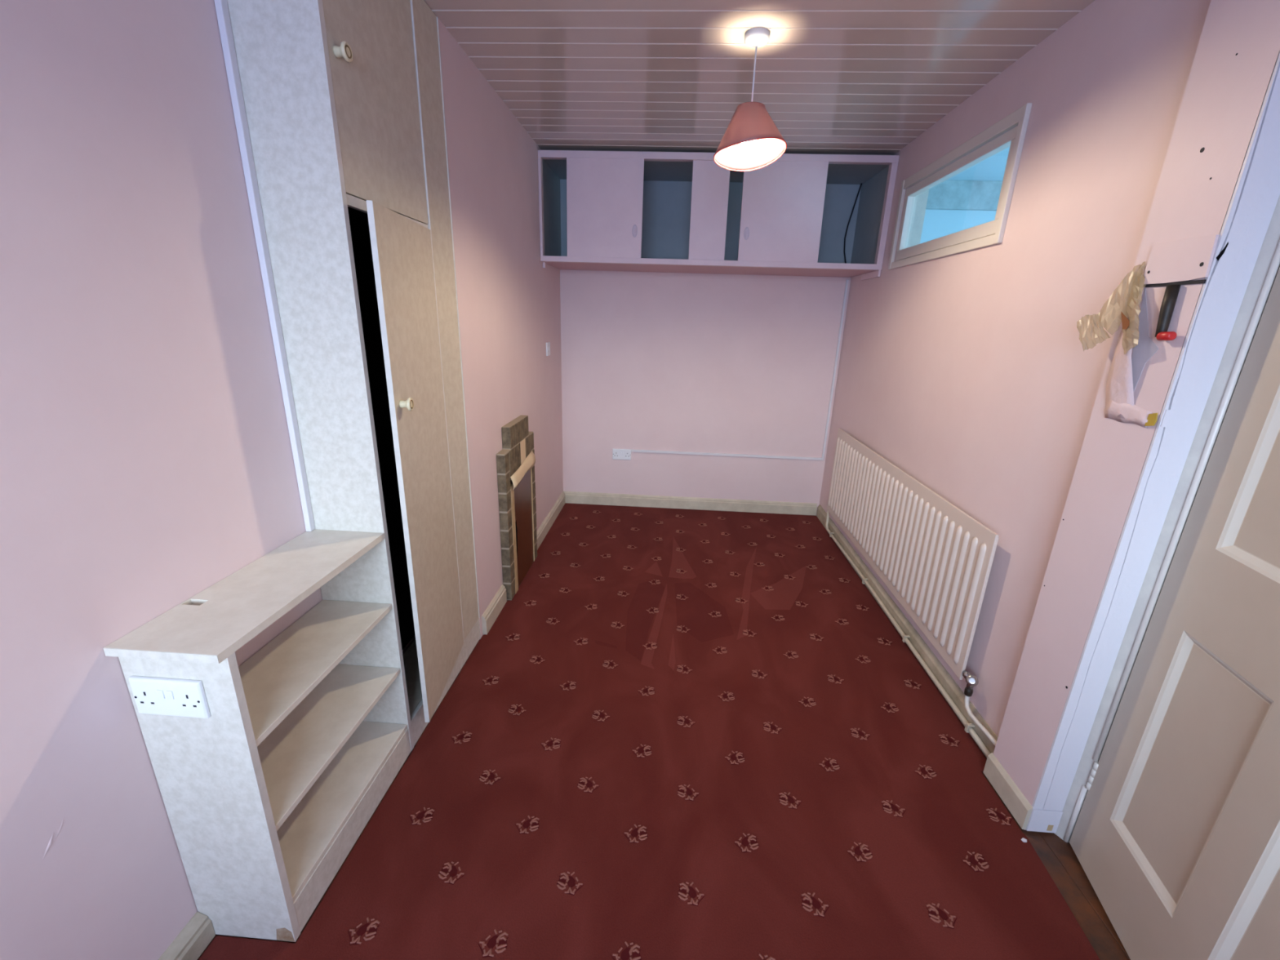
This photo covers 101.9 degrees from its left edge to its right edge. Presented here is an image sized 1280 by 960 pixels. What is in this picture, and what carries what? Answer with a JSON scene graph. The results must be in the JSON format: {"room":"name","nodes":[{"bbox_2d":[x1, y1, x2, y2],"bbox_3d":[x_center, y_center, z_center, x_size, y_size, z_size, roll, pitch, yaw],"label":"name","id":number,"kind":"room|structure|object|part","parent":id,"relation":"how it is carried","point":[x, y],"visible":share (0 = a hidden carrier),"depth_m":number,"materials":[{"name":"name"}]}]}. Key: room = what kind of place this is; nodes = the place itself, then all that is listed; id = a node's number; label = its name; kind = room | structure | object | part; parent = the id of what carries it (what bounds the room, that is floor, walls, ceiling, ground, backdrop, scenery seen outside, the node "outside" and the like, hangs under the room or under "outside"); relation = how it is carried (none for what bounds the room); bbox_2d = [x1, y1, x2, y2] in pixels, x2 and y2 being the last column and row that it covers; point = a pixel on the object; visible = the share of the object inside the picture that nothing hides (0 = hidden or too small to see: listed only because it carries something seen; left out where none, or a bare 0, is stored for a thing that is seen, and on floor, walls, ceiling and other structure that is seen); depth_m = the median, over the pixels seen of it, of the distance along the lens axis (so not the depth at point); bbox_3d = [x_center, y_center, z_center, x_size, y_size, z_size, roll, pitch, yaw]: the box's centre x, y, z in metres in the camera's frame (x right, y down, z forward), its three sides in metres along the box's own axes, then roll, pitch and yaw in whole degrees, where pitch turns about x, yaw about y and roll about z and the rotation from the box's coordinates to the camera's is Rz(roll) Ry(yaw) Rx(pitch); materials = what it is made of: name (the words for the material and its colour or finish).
{"room":"empty bedroom","nodes":[
{"label":"empty bedroom","id":0,"kind":"room"},
{"bbox_2d":[0,0,563,959],"bbox_3d":[-0.992,-0.154,1.328,0.471,2.430,5.700,3,17,3],"label":"wall","id":1,"kind":"structure","parent":0,"point":[147,460],"depth_m":1.02,"materials":[{"name":"pink paint"}]},
{"bbox_2d":[158,911,215,959],"bbox_3d":[-1.106,1.407,0.088,0.030,0.075,2.404,3,17,3],"label":"baseboard","id":2,"kind":"structure","parent":1,"relation":"attached to","point":[190,943],"depth_m":1.19,"materials":[{"name":"white wood"}]},
{"bbox_2d":[481,584,506,634],"bbox_3d":[-0.719,0.636,2.577,0.020,0.098,0.303,3,17,3],"label":"baseboard","id":3,"kind":"structure","parent":1,"relation":"attached to","point":[499,601],"depth_m":2.54,"materials":[{"name":"white wood"}]},
{"bbox_2d":[496,415,537,599],"bbox_3d":[-0.654,0.123,2.866,0.072,0.909,0.542,3,17,3],"label":"fireplace","id":4,"kind":"object","parent":1,"relation":"attached to","point":[515,464],"visible":0.98,"depth_m":2.75,"materials":[{"name":"beige"}]},
{"bbox_2d":[546,342,550,355],"bbox_3d":[-0.608,-0.869,3.447,0.012,0.086,0.086,3,17,3],"label":"wall switch","id":5,"kind":"object","parent":1,"relation":"attached to","point":[548,344],"visible":1,"depth_m":3.43,"materials":[{"name":"white plastic"}]},
{"bbox_2d":[536,491,564,549],"bbox_3d":[-0.644,0.284,3.723,0.020,0.098,0.984,3,17,3],"label":"baseboard","id":6,"kind":"structure","parent":1,"relation":"attached to","point":[546,525],"depth_m":3.69,"materials":[{"name":"beige wood"}]},
{"bbox_2d":[197,515,1130,959],"bbox_3d":[0.384,1.053,1.609,3.302,0.041,5.700,3,17,3],"label":"floor","id":7,"kind":"structure","parent":0,"point":[1057,855],"depth_m":1.42,"materials":[{"name":"wood"}]},
{"bbox_2d":[102,528,410,942],"bbox_3d":[-0.903,0.625,1.386,0.227,0.810,0.592,3,17,3],"label":"bookcase","id":8,"kind":"object","parent":7,"relation":"on","point":[266,797],"visible":0.99,"depth_m":1.23,"materials":[{"name":"laminate"}]},
{"bbox_2d":[128,675,210,718],"bbox_3d":[-0.936,0.433,1.032,0.146,0.086,0.012,3,17,3],"label":"double socket","id":9,"kind":"object","parent":8,"relation":"attached to","point":[152,695],"visible":1,"depth_m":1.03,"materials":[{"name":"white plastic"}]},
{"bbox_2d":[155,689,164,698],"bbox_3d":[-0.945,0.423,1.024,0.013,0.020,0.002,3,17,3],"label":"rocker switch","id":10,"kind":"object","parent":9,"relation":"attached to","point":[160,694],"depth_m":1.02,"materials":[{"name":"white plastic"}]},
{"bbox_2d":[165,690,173,699],"bbox_3d":[-0.926,0.424,1.023,0.013,0.020,0.002,3,17,3],"label":"rocker switch","id":11,"kind":"object","parent":9,"relation":"attached to","point":[169,694],"depth_m":1.02,"materials":[{"name":"white plastic"}]},
{"bbox_3d":[-0.920,0.713,1.133,0.226,0.792,0.018,3,17,3],"label":"panel","id":12,"kind":"part","parent":8,"relation":"part of","materials":[{"name":"beige laminate"}]},
{"bbox_3d":[-0.898,0.468,1.356,0.222,0.016,0.554,3,17,3],"label":"shelf","id":13,"kind":"part","parent":8,"relation":"part of","materials":[{"name":"laminate"}]},
{"bbox_3d":[-0.905,0.693,1.426,0.222,0.016,0.554,3,17,3],"label":"shelf","id":14,"kind":"part","parent":8,"relation":"part of","materials":[{"name":"laminate"}]},
{"bbox_3d":[-0.912,0.906,1.492,0.222,0.016,0.554,3,17,3],"label":"shelf","id":15,"kind":"part","parent":8,"relation":"part of","materials":[{"name":"laminate"}]},
{"bbox_2d":[213,0,480,751],"bbox_3d":[-0.797,-0.302,1.750,0.315,2.372,0.703,3,17,3],"label":"tall cabinet","id":16,"kind":"object","parent":7,"relation":"on","point":[338,105],"visible":0.97,"depth_m":1.49,"materials":[{"name":"beige laminate"}]},
{"bbox_3d":[-0.706,-1.015,1.231,0.032,0.039,0.039,3,17,3],"label":"knob","id":17,"kind":"part","parent":16,"relation":"part of","materials":[{"name":"white ceramic"}]},
{"bbox_3d":[-0.717,-1.095,1.416,0.016,0.650,0.457,3,17,3],"label":"door","id":18,"kind":"part","parent":16,"relation":"part of","materials":[{"name":"beige laminate"}]},
{"bbox_3d":[-0.729,-0.770,1.516,0.016,0.026,0.460,3,17,3],"label":"rail","id":19,"kind":"part","parent":16,"relation":"part of","materials":[{"name":"beige wood"}]},
{"bbox_3d":[-0.674,-0.219,1.497,0.032,0.039,0.039,1,17,-4],"label":"knob","id":20,"kind":"part","parent":16,"relation":"part of","materials":[{"name":"beige plastic"}]},
{"bbox_3d":[-0.872,0.732,2.084,0.191,0.018,0.644,3,17,3],"label":"board","id":21,"kind":"part","parent":16,"relation":"part of","materials":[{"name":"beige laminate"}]},
{"bbox_3d":[-0.717,-0.004,1.755,0.072,1.601,0.453,3,17,3],"label":"door","id":22,"kind":"part","parent":16,"relation":"part of","materials":[{"name":"beige laminate"}]},
{"bbox_3d":[-0.724,-0.395,1.875,0.022,2.265,0.006,3,17,3],"label":"edge trim","id":23,"kind":"part","parent":16,"relation":"part of","materials":[{"name":"beige wood"}]},
{"bbox_3d":[-0.712,-0.449,2.051,0.022,2.265,0.005,3,17,3],"label":"edge trim","id":24,"kind":"part","parent":16,"relation":"part of","materials":[{"name":"beige wood"}]},
{"bbox_2d":[198,502,1099,959],"bbox_3d":[0.115,1.039,1.538,2.219,0.011,5.500,3,17,3],"label":"carpet","id":25,"kind":"object","parent":7,"relation":"on","point":[682,734],"visible":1,"depth_m":1.68,"materials":[{"name":"red carpet"}]},
{"bbox_2d":[560,204,850,515],"bbox_3d":[0.578,-0.901,3.898,2.329,2.430,0.162,3,17,3],"label":"wall","id":26,"kind":"structure","parent":0,"point":[654,361],"depth_m":3.87,"materials":[{"name":"pink paint"}]},
{"bbox_2d":[612,448,631,460],"bbox_3d":[-0.142,-0.201,4.069,0.146,0.086,0.012,3,17,3],"label":"double socket","id":27,"kind":"object","parent":26,"relation":"attached to","point":[617,454],"visible":1,"depth_m":4.07,"materials":[{"name":"white plastic"}]},
{"bbox_2d":[563,491,817,515],"bbox_3d":[0.385,0.185,4.151,2.018,0.096,0.017,3,17,3],"label":"baseboard","id":28,"kind":"structure","parent":26,"relation":"attached to","point":[571,497],"depth_m":4.14,"materials":[{"name":"beige wood"}]},
{"bbox_2d":[537,150,899,279],"bbox_3d":[0.434,-1.631,3.296,2.030,0.628,0.574,3,17,3],"label":"upper cabinet","id":29,"kind":"object","parent":26,"relation":"attached to","point":[619,211],"visible":0.97,"depth_m":3.08,"materials":[{"name":"pink"}]},
{"bbox_3d":[-0.573,-1.702,3.364,0.008,0.554,0.527,3,17,3],"label":"panel","id":30,"kind":"part","parent":29,"relation":"part of","materials":[{"name":"wood"}]},
{"bbox_3d":[-0.208,-1.595,3.059,0.449,0.532,0.014,3,17,3],"label":"sliding door","id":31,"kind":"part","parent":29,"relation":"part of","materials":[{"name":"pink wood"}]},
{"bbox_3d":[-0.031,-1.475,3.075,0.032,0.070,0.003,3,17,3],"label":"finger pull","id":32,"kind":"part","parent":29,"relation":"part of","materials":[{"name":"pink plastic"}]},
{"bbox_3d":[0.404,-1.570,3.040,0.216,0.532,0.014,3,17,3],"label":"sliding door","id":33,"kind":"part","parent":29,"relation":"part of","materials":[{"name":"wood"}]},
{"bbox_3d":[0.451,-1.731,3.560,2.008,0.554,0.009,3,17,3],"label":"panel","id":34,"kind":"part","parent":29,"relation":"part of","materials":[{"name":"wood"}]},
{"bbox_3d":[0.625,-1.444,3.042,0.032,0.070,0.003,3,17,3],"label":"finger pull","id":35,"kind":"part","parent":29,"relation":"part of","materials":[{"name":"pink plastic"}]},
{"bbox_3d":[0.820,-1.546,3.006,0.473,0.532,0.014,3,17,3],"label":"sliding door","id":36,"kind":"part","parent":29,"relation":"part of","materials":[{"name":"pink wood"}]},
{"bbox_2d":[844,183,862,263],"bbox_3d":[1.409,-1.671,3.456,0.067,0.551,0.059,3,17,3],"label":"cable","id":37,"kind":"object","parent":29,"relation":"hanging from","point":[860,184],"visible":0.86,"depth_m":3.46,"materials":[{"name":"black plastic"}]},
{"bbox_3d":[1.443,-1.607,3.261,0.010,0.554,0.527,3,17,3],"label":"panel","id":38,"kind":"part","parent":29,"relation":"part of","materials":[{"name":"wood"}]},
{"bbox_2d":[631,279,848,460],"bbox_3d":[0.688,-0.805,3.827,1.478,1.295,0.016,3,17,3],"label":"cable trunking","id":39,"kind":"object","parent":26,"relation":"attached to","point":[846,280],"visible":1,"depth_m":3.98,"materials":[{"name":"white paint"}]},
{"bbox_2d":[423,0,1094,155],"bbox_3d":[0.204,-1.279,0.851,2.800,0.082,5.800,3,17,3],"label":"ceiling","id":40,"kind":"structure","parent":0,"point":[833,77],"depth_m":1.95,"materials":[{"name":"white plastic"}]},
{"bbox_2d":[713,26,786,171],"bbox_3d":[0.398,-1.327,1.815,0.256,0.384,0.240,3,17,3],"label":"pendant light","id":41,"kind":"object","parent":40,"relation":"hanging from","point":[751,140],"visible":1,"depth_m":1.79,"materials":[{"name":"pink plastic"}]},
{"bbox_3d":[0.395,-1.227,1.846,0.253,0.169,0.237,3,17,3],"label":"lamp shade","id":42,"kind":"part","parent":41,"relation":"part of","materials":[{"name":"red"}]},
{"bbox_3d":[0.393,-1.170,1.864,0.256,0.055,0.240,3,17,3],"label":"rim trim","id":43,"kind":"part","parent":41,"relation":"part of","materials":[{"name":"red"}]},
{"bbox_3d":[0.394,-1.397,1.794,0.005,0.181,0.006,3,17,3],"label":"cord","id":44,"kind":"part","parent":41,"relation":"part of","materials":[{"name":"white plastic"}]},
{"bbox_2d":[819,0,1279,830],"bbox_3d":[1.284,-0.023,1.134,0.176,2.430,5.538,3,17,3],"label":"wall","id":45,"kind":"structure","parent":0,"point":[971,373],"depth_m":1.60,"materials":[{"name":"pink paint"}]},
{"bbox_2d":[816,504,997,757],"bbox_3d":[1.314,0.596,2.921,0.016,0.094,2.453,3,17,3],"label":"baseboard","id":46,"kind":"structure","parent":45,"relation":"attached to","point":[949,685],"depth_m":2.38,"materials":[{"name":"white wood"}]},
{"bbox_2d":[825,510,991,757],"bbox_3d":[1.284,0.584,2.760,0.026,0.170,2.136,3,17,3],"label":"pipe","id":47,"kind":"object","parent":45,"relation":"attached to","point":[968,728],"visible":0.98,"depth_m":2.32,"materials":[{"name":"beige metal"}]},
{"bbox_2d":[826,428,999,746],"bbox_3d":[1.287,0.280,2.644,0.075,0.678,2.108,3,17,4],"label":"radiator","id":48,"kind":"object","parent":45,"relation":"attached to","point":[935,559],"visible":0.99,"depth_m":2.31,"materials":[{"name":"white metal"}]},
{"bbox_3d":[1.294,0.201,2.753,0.007,0.569,1.833,3,17,3],"label":"panel","id":49,"kind":"part","parent":48,"relation":"part of","materials":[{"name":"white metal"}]},
{"bbox_2d":[888,102,1031,269],"bbox_3d":[1.421,-1.237,2.350,0.127,0.442,1.057,3,17,3],"label":"window","id":50,"kind":"structure","parent":45,"relation":"in","point":[909,251],"depth_m":2.22,"materials":[{"name":"beige"}]},
{"bbox_3d":[1.393,-1.230,2.345,0.040,0.352,0.966,3,17,3],"label":"sash","id":51,"kind":"part","parent":50,"relation":"part of","materials":[{"name":"beige"}]},
{"bbox_2d":[982,752,1032,829],"bbox_3d":[1.170,0.986,1.659,0.012,0.086,0.208,3,17,3],"label":"baseboard","id":52,"kind":"structure","parent":45,"relation":"attached to","point":[1020,807],"depth_m":1.64,"materials":[{"name":"white wood"}]},
{"bbox_2d":[1026,808,1062,832],"bbox_3d":[1.211,1.021,1.558,0.084,0.082,0.011,3,17,3],"label":"baseboard","id":53,"kind":"structure","parent":45,"relation":"attached to","point":[1040,820],"depth_m":1.55,"materials":[{"name":"white paint"}]},
{"bbox_2d":[1076,261,1159,427],"bbox_3d":[1.196,-0.340,1.289,0.047,0.382,0.274,1,17,-1],"label":"wallpaper","id":54,"kind":"object","parent":45,"relation":"attached to","point":[1122,306],"visible":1,"depth_m":1.28},
{"bbox_2d":[1031,50,1279,810],"bbox_3d":[1.246,-0.115,1.208,0.085,2.293,0.010,3,17,3],"label":"trim","id":55,"kind":"structure","parent":45,"relation":"attached to","point":[1256,192],"depth_m":1.21,"materials":[{"name":"white paint"}]},
{"bbox_2d":[1053,195,1279,842],"bbox_3d":[1.306,0.060,0.807,0.090,2.385,0.868,3,17,3],"label":"trim","id":56,"kind":"structure","parent":45,"relation":"attached to","point":[1272,237],"depth_m":1.24,"materials":[{"name":"white wood"}]},
{"bbox_2d":[1155,284,1180,340],"bbox_3d":[1.203,-0.379,1.178,0.027,0.121,0.057,3,17,3],"label":"bracket arm","id":57,"kind":"object","parent":45,"relation":"attached to","point":[1171,295],"visible":1,"depth_m":1.18,"materials":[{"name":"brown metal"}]},
{"bbox_2d":[1069,266,1279,959],"bbox_3d":[1.199,0.235,0.866,0.044,1.978,0.816,6,18,15],"label":"door","id":58,"kind":"structure","parent":45,"relation":"in","point":[1175,834],"depth_m":1.12,"materials":[{"name":"beige wood"}]},
{"bbox_3d":[1.228,0.657,1.169,0.028,0.575,0.249,7,18,15],"label":"panel","id":59,"kind":"part","parent":58,"relation":"part of","materials":[{"name":"beige wood"}]},
{"bbox_3d":[1.131,0.752,0.852,0.028,0.575,0.249,7,18,15],"label":"panel","id":60,"kind":"part","parent":58,"relation":"part of","materials":[{"name":"beige wood"}]},
{"bbox_3d":[1.256,-0.228,0.895,0.028,0.869,0.249,7,18,15],"label":"panel","id":61,"kind":"part","parent":58,"relation":"part of","materials":[{"name":"beige wood"}]},
{"bbox_2d":[1143,234,1219,287],"bbox_3d":[1.217,-0.492,1.175,0.007,0.098,0.159,3,17,3],"label":"cover plate","id":62,"kind":"object","parent":45,"relation":"attached to","point":[1178,262],"visible":1,"depth_m":1.17,"materials":[{"name":"pink paint"}]},
{"label":"outside","id":63,"kind":"structure","parent":0,"visible":0},
{"bbox_2d":[920,146,1009,244],"bbox_3d":[2.622,-0.679,2.533,2.290,2.036,2.640,3,17,3],"label":"wall","id":64,"kind":"structure","parent":63,"point":[969,198],"depth_m":3.45,"materials":[{"name":"blue paint"}]}
]}

